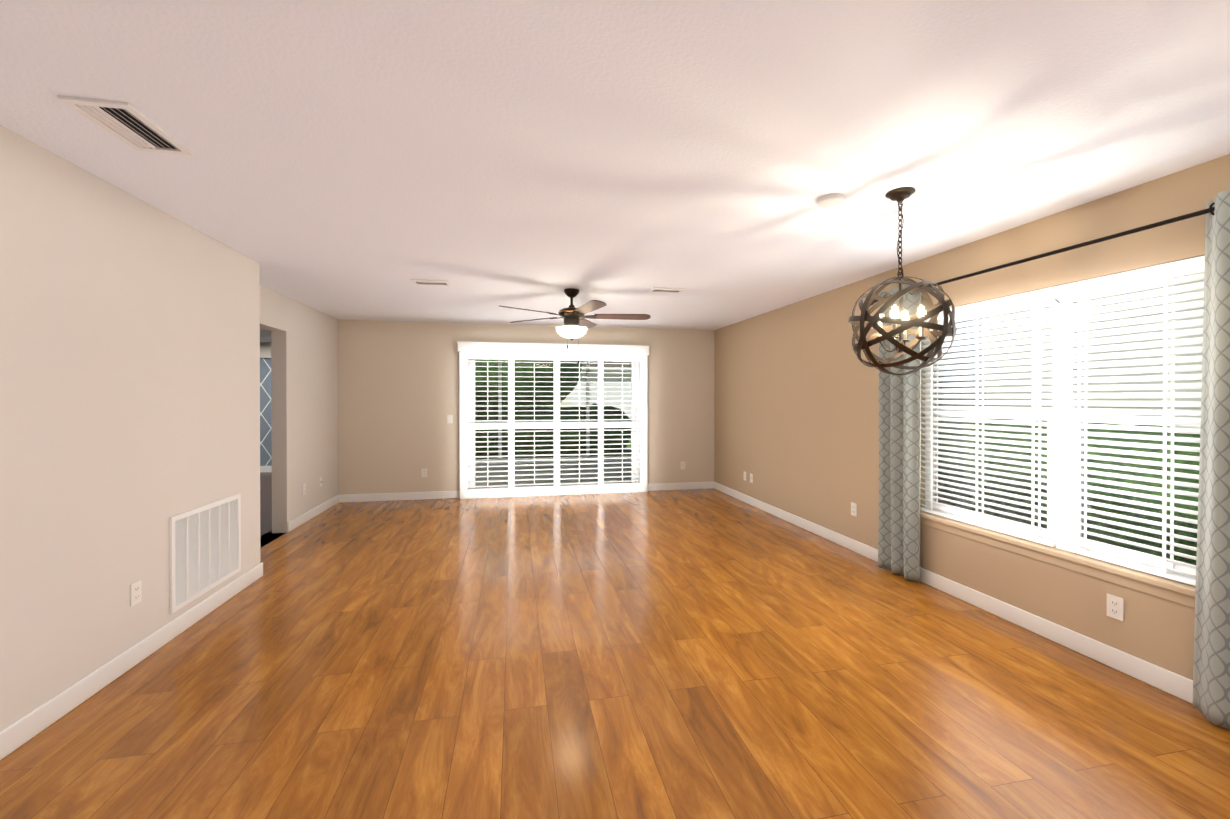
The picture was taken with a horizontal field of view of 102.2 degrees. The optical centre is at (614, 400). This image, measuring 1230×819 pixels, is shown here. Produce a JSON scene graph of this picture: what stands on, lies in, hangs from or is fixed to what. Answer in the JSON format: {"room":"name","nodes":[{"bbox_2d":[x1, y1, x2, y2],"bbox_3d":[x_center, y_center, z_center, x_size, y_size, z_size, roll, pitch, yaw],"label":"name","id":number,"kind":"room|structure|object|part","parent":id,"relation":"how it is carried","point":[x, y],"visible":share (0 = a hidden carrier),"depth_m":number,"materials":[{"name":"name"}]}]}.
{"room":"empty living room","nodes":[
{"label":"empty living room","id":0,"kind":"room"},
{"bbox_2d":[0,125,259,731],"bbox_3d":[-2.297,0.164,0.290,0.505,2.440,7.180,0,0,-11],"label":"wall","id":1,"kind":"structure","parent":0,"point":[129,375],"depth_m":2.38,"materials":[{"name":"beige paint"}]},
{"bbox_2d":[0,562,262,759],"bbox_3d":[-2.044,1.331,0.354,0.014,0.105,7.194,0,0,-11],"label":"baseboard","id":2,"kind":"structure","parent":1,"relation":"attached to","point":[36,722],"depth_m":2.41,"materials":[{"name":"white wood"}]},
{"bbox_2d":[130,579,141,606],"bbox_3d":[-2.500,1.003,2.589,0.008,0.116,0.072,0,0,-11],"label":"outlet","id":3,"kind":"object","parent":1,"relation":"attached to","point":[135,592],"visible":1,"depth_m":2.58,"materials":[{"name":"white plastic"}]},
{"bbox_2d":[169,493,240,613],"bbox_3d":[-2.619,0.942,3.203,0.018,0.555,0.730,0,0,-11],"label":"air vent","id":4,"kind":"object","parent":1,"relation":"in","point":[204,548],"visible":0.98,"depth_m":3.14,"materials":[{"name":"white metal"}]},
{"bbox_2d":[260,342,271,471],"bbox_3d":[-6.197,0.120,9.432,4.510,2.440,0.150,0,0,-11],"label":"window","id":5,"kind":"structure","parent":0,"point":[265,416],"depth_m":9.33,"materials":[{"name":"glass"}]},
{"bbox_2d":[260,472,285,547],"bbox_3d":[-5.732,1.385,6.232,4.150,0.060,6.420,0,0,-11],"label":"floor","id":6,"kind":"structure","parent":0,"point":[265,502],"depth_m":6.49,"materials":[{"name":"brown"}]},
{"bbox_2d":[260,285,337,532],"bbox_3d":[-3.488,0.140,5.247,0.140,2.440,3.010,0,0,-11],"label":"wall","id":7,"kind":"structure","parent":0,"point":[304,383],"depth_m":5.45,"materials":[{"name":"beige paint"}]},
{"bbox_2d":[302,483,305,494],"bbox_3d":[-3.469,0.984,5.535,0.008,0.116,0.072,0,0,-11],"label":"electrical outlet","id":8,"kind":"object","parent":7,"relation":"attached to","point":[304,488],"visible":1,"depth_m":5.53,"materials":[{"name":"white plastic"}]},
{"bbox_2d":[288,495,339,531],"bbox_3d":[-3.531,1.305,5.856,0.014,0.105,1.470,0,0,-11],"label":"baseboard","id":9,"kind":"structure","parent":7,"relation":"attached to","point":[305,517],"depth_m":5.74,"materials":[{"name":"white wood"}]},
{"bbox_2d":[337,319,713,497],"bbox_3d":[-1.023,0.131,7.210,5.470,2.440,0.140,0,0,-11],"label":"wall","id":10,"kind":"structure","parent":0,"point":[398,392],"depth_m":6.85,"materials":[{"name":"beige paint"}]},
{"bbox_2d":[340,491,458,502],"bbox_3d":[-2.929,1.300,6.751,1.550,0.105,0.014,0,0,-11],"label":"baseboard","id":11,"kind":"structure","parent":10,"relation":"attached to","point":[434,494],"depth_m":6.74,"materials":[{"name":"white wood"}]},
{"bbox_2d":[422,469,426,476],"bbox_3d":[-2.621,0.987,6.815,0.072,0.116,0.008,0,0,-11],"label":"electrical outlet","id":12,"kind":"object","parent":10,"relation":"attached to","point":[424,472],"visible":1,"depth_m":6.81,"materials":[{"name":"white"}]},
{"bbox_2d":[447,415,452,422],"bbox_3d":[-2.287,0.252,6.877,0.072,0.116,0.012,0,0,-11],"label":"light switch","id":13,"kind":"object","parent":10,"relation":"attached to","point":[449,418],"visible":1,"depth_m":6.88,"materials":[{"name":"white plastic"}]},
{"bbox_2d":[467,359,507,488],"label":"shutter","id":14,"kind":"object","parent":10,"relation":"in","point":[471,397],"depth_m":6.98,"materials":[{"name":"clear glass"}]},
{"bbox_2d":[524,360,553,401],"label":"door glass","id":15,"kind":"object","parent":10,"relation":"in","point":[530,360],"depth_m":7.18,"materials":[{"name":"clear glass"}]},
{"bbox_2d":[457,341,649,498],"bbox_3d":[-0.833,0.269,7.102,2.730,2.165,0.147,0,0,-11],"label":"plantation shutters","id":16,"kind":"object","parent":10,"relation":"attached to","point":[556,353],"visible":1,"depth_m":7.08,"materials":[{"name":"white wood"}]},
{"bbox_3d":[-1.768,0.329,6.900,0.658,2.014,0.077,0,0,-11],"label":"panel","id":17,"kind":"part","parent":16,"relation":"part of","materials":[{"name":"white wood"}]},
{"bbox_3d":[-1.150,0.328,7.062,0.658,2.014,0.077,0,0,-11],"label":"panel","id":18,"kind":"part","parent":16,"relation":"part of","materials":[{"name":"white wood"}]},
{"bbox_3d":[-0.518,0.328,7.153,0.658,2.014,0.077,0,0,-11],"label":"panel","id":19,"kind":"part","parent":16,"relation":"part of","materials":[{"name":"white wood"}]},
{"bbox_3d":[0.100,0.327,7.315,0.658,2.014,0.077,0,0,-11],"label":"panel","id":20,"kind":"part","parent":16,"relation":"part of","materials":[{"name":"white wood"}]},
{"bbox_2d":[560,461,597,485],"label":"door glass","id":21,"kind":"object","parent":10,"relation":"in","point":[595,461],"depth_m":7.33,"materials":[{"name":"clear glass"}]},
{"bbox_2d":[603,361,638,483],"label":"door glass","id":22,"kind":"object","parent":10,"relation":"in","point":[634,372],"depth_m":7.48,"materials":[{"name":"clear glass"}]},
{"bbox_2d":[647,482,711,490],"bbox_3d":[0.996,1.296,7.546,1.060,0.105,0.014,0,0,-11],"label":"baseboard","id":23,"kind":"structure","parent":10,"relation":"attached to","point":[689,485],"depth_m":7.54,"materials":[{"name":"white wood"}]},
{"bbox_2d":[0,488,1229,818],"bbox_3d":[-0.063,1.415,2.121,5.730,0.080,10.270,0,0,-11],"label":"floor","id":24,"kind":"structure","parent":0,"point":[690,654],"depth_m":2.31,"materials":[{"name":"brown wood"}]},
{"bbox_2d":[0,0,1229,341],"bbox_3d":[-2.319,-1.121,3.299,9.680,0.100,13.500,0,0,-11],"label":"ceiling","id":25,"kind":"structure","parent":0,"point":[374,158],"depth_m":1.94,"materials":[{"name":"white paint"}]},
{"bbox_2d":[57,96,193,155],"bbox_3d":[-1.872,-1.058,1.926,0.210,0.012,0.370,0,0,-11],"label":"ceiling vent","id":26,"kind":"object","parent":25,"relation":"in","point":[130,125],"visible":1,"depth_m":1.90,"materials":[{"name":"white metal"}]},
{"bbox_2d":[411,279,450,285],"bbox_3d":[-1.661,-1.070,4.484,0.320,0.012,0.170,0,0,-11],"label":"ceiling vent","id":27,"kind":"object","parent":25,"relation":"in","point":[430,282],"visible":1,"depth_m":4.46,"materials":[{"name":"white metal"}]},
{"bbox_2d":[499,288,650,363],"bbox_3d":[-0.371,-0.714,4.796,1.450,0.726,1.472,0,0,-11],"label":"ceiling fan","id":28,"kind":"object","parent":25,"relation":"hanging from","point":[577,324],"visible":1,"depth_m":4.74,"materials":[{"name":"brown wood"}]},
{"bbox_3d":[-0.420,-0.659,4.808,0.300,0.104,0.300,0,0,-11],"label":"lamp shade","id":29,"kind":"part","parent":28,"relation":"part of","materials":[{"name":"white glass"}]},
{"bbox_2d":[648,287,684,292],"bbox_3d":[0.499,-1.072,4.799,0.320,0.012,0.170,0,0,-11],"label":"ceiling vent","id":30,"kind":"object","parent":25,"relation":"in","point":[666,290],"visible":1,"depth_m":4.78,"materials":[{"name":"white metal"}]},
{"bbox_2d":[817,193,844,207],"bbox_3d":[1.136,-1.050,2.612,0.136,0.034,0.136,0,0,-11],"label":"smoke detector","id":31,"kind":"object","parent":25,"relation":"attached to","point":[831,200],"visible":1,"depth_m":2.58,"materials":[{"name":"white plastic"}]},
{"bbox_2d":[848,187,956,374],"bbox_3d":[1.458,-0.599,2.536,0.499,0.934,0.492,0,0,-11],"label":"orb chandelier","id":32,"kind":"object","parent":25,"relation":"hanging from","point":[906,322],"visible":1,"depth_m":2.47,"materials":[{"name":"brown metal"}]},
{"bbox_2d":[714,154,1229,679],"bbox_3d":[2.600,0.152,2.746,0.140,2.440,10.050,0,0,-11],"label":"wall","id":33,"kind":"structure","parent":0,"point":[796,416],"depth_m":3.70,"materials":[{"name":"beige paint"}]},
{"bbox_2d":[851,502,856,516],"bbox_3d":[2.169,0.984,4.504,0.008,0.116,0.072,0,0,-11],"label":"electrical outlet","id":34,"kind":"object","parent":33,"relation":"attached to","point":[853,509],"visible":1,"depth_m":4.50,"materials":[{"name":"white plastic"}]},
{"bbox_2d":[712,482,1192,703],"bbox_3d":[2.525,1.320,2.736,0.014,0.105,10.050,0,0,-11],"label":"baseboard","id":35,"kind":"structure","parent":33,"relation":"attached to","point":[1179,686],"depth_m":2.95,"materials":[{"name":"white wood"}]},
{"bbox_2d":[871,207,1214,304],"bbox_3d":[2.474,-0.821,2.705,0.118,0.059,3.036,0,0,-11],"label":"curtain rod","id":36,"kind":"object","parent":33,"relation":"attached to","point":[1161,223],"visible":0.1,"depth_m":2.58,"materials":[{"name":"brown metal"}]},
{"bbox_2d":[878,285,920,582],"bbox_3d":[2.207,0.236,3.870,0.086,2.230,0.415,0,0,-11],"label":"curtain","id":37,"kind":"object","parent":36,"relation":"hanging from","point":[899,398],"visible":0.81,"depth_m":3.86,"materials":[{"name":"fabric"}]},
{"bbox_2d":[1193,190,1229,728],"bbox_3d":[2.635,0.247,1.756,0.103,2.230,0.907,0,0,-11],"label":"curtain","id":38,"kind":"object","parent":36,"relation":"hanging from","point":[1211,683],"visible":0.96,"depth_m":2.09,"materials":[{"name":"fabric"}]},
{"bbox_2d":[1209,203,1214,214],"bbox_3d":[2.561,-0.820,2.117,0.057,0.057,0.008,0,0,-11],"label":"grommet","id":39,"kind":"object","parent":36,"relation":"hanging from","point":[1211,210],"depth_m":2.11,"materials":[{"name":"brown metal"}]},
{"bbox_2d":[920,511,1195,607],"bbox_3d":[2.529,0.892,2.847,0.109,0.089,2.050,0,0,-11],"label":"window sill","id":40,"kind":"structure","parent":33,"relation":"attached to","point":[1178,592],"depth_m":2.72,"materials":[{"name":"beige paint"}]},
{"bbox_2d":[925,273,1201,578],"bbox_3d":[2.602,0.096,2.858,0.062,1.506,1.966,0,0,-11],"label":"window","id":41,"kind":"structure","parent":33,"relation":"in","point":[1093,545],"depth_m":2.90,"materials":[{"name":"white plastic"}]},
{"bbox_2d":[920,287,1059,546],"bbox_3d":[2.443,0.090,3.325,0.074,1.494,0.975,0,0,-11],"label":"window blind","id":42,"kind":"object","parent":41,"relation":"attached to","point":[1029,298],"visible":0.83,"depth_m":3.20,"materials":[{"name":"white plastic"}]},
{"bbox_2d":[1054,255,1204,585],"bbox_3d":[2.637,0.095,2.366,0.074,1.494,0.975,0,0,-11],"label":"window blind","id":43,"kind":"object","parent":41,"relation":"attached to","point":[1181,268],"visible":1,"depth_m":2.49,"materials":[{"name":"white plastic"}]},
{"bbox_2d":[1107,593,1123,621],"bbox_3d":[2.566,1.058,2.544,0.008,0.116,0.072,0,0,-11],"label":"electrical outlet","id":44,"kind":"object","parent":33,"relation":"attached to","point":[1115,607],"visible":1,"depth_m":2.54,"materials":[{"name":"white plastic"}]},
{"label":"outside","id":45,"kind":"structure","parent":0,"visible":0},
{"bbox_2d":[495,410,984,457],"bbox_3d":[4.036,1.305,31.177,100.000,0.100,120.000,0,0,-11],"label":"ground","id":46,"kind":"structure","parent":45,"point":[628,450],"depth_m":12.47,"materials":[{"name":"grey"}]},
{"bbox_2d":[475,360,581,408],"bbox_3d":[-4.395,-1.739,15.026,18.817,6.244,6.727,0,0,-11],"label":"trees","id":47,"kind":"object","parent":46,"relation":"on","point":[523,371],"depth_m":13.43,"materials":[{"name":"leaves"},{"name":"bark"}]},
{"bbox_2d":[475,360,630,487],"bbox_3d":[-0.759,0.040,9.330,7.430,2.800,3.910,0,0,-11],"label":"lanai","id":48,"kind":"object","parent":46,"relation":"on","point":[544,461],"depth_m":10.16,"materials":[{"name":"concrete"}]},
{"bbox_2d":[475,403,630,458],"bbox_3d":[-3.409,0.780,11.895,7.890,1.460,1.520,0,0,-11],"label":"hedge","id":49,"kind":"object","parent":46,"relation":"on","point":[605,416],"depth_m":11.82,"materials":[{"name":"green plant"}]},
{"bbox_2d":[560,361,630,418],"bbox_3d":[1.287,-1.222,32.649,14.000,4.900,9.000,0,0,-11],"label":"neighbouring house","id":50,"kind":"structure","parent":46,"relation":"on","point":[606,385],"depth_m":28.15,"materials":[{"name":"white"}]},
{"bbox_2d":[964,418,1199,564],"bbox_3d":[4.178,0.848,3.541,1.077,1.434,10.028,0,0,-11],"label":"hedge","id":51,"kind":"object","parent":46,"relation":"on","point":[1155,527],"depth_m":3.70,"materials":[{"name":"green plant"}]},
{"bbox_2d":[985,272,1203,428],"bbox_3d":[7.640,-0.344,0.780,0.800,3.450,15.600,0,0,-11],"label":"house","id":52,"kind":"structure","parent":46,"relation":"on","point":[1135,383],"depth_m":6.32,"materials":[{"name":"white"}]}
]}

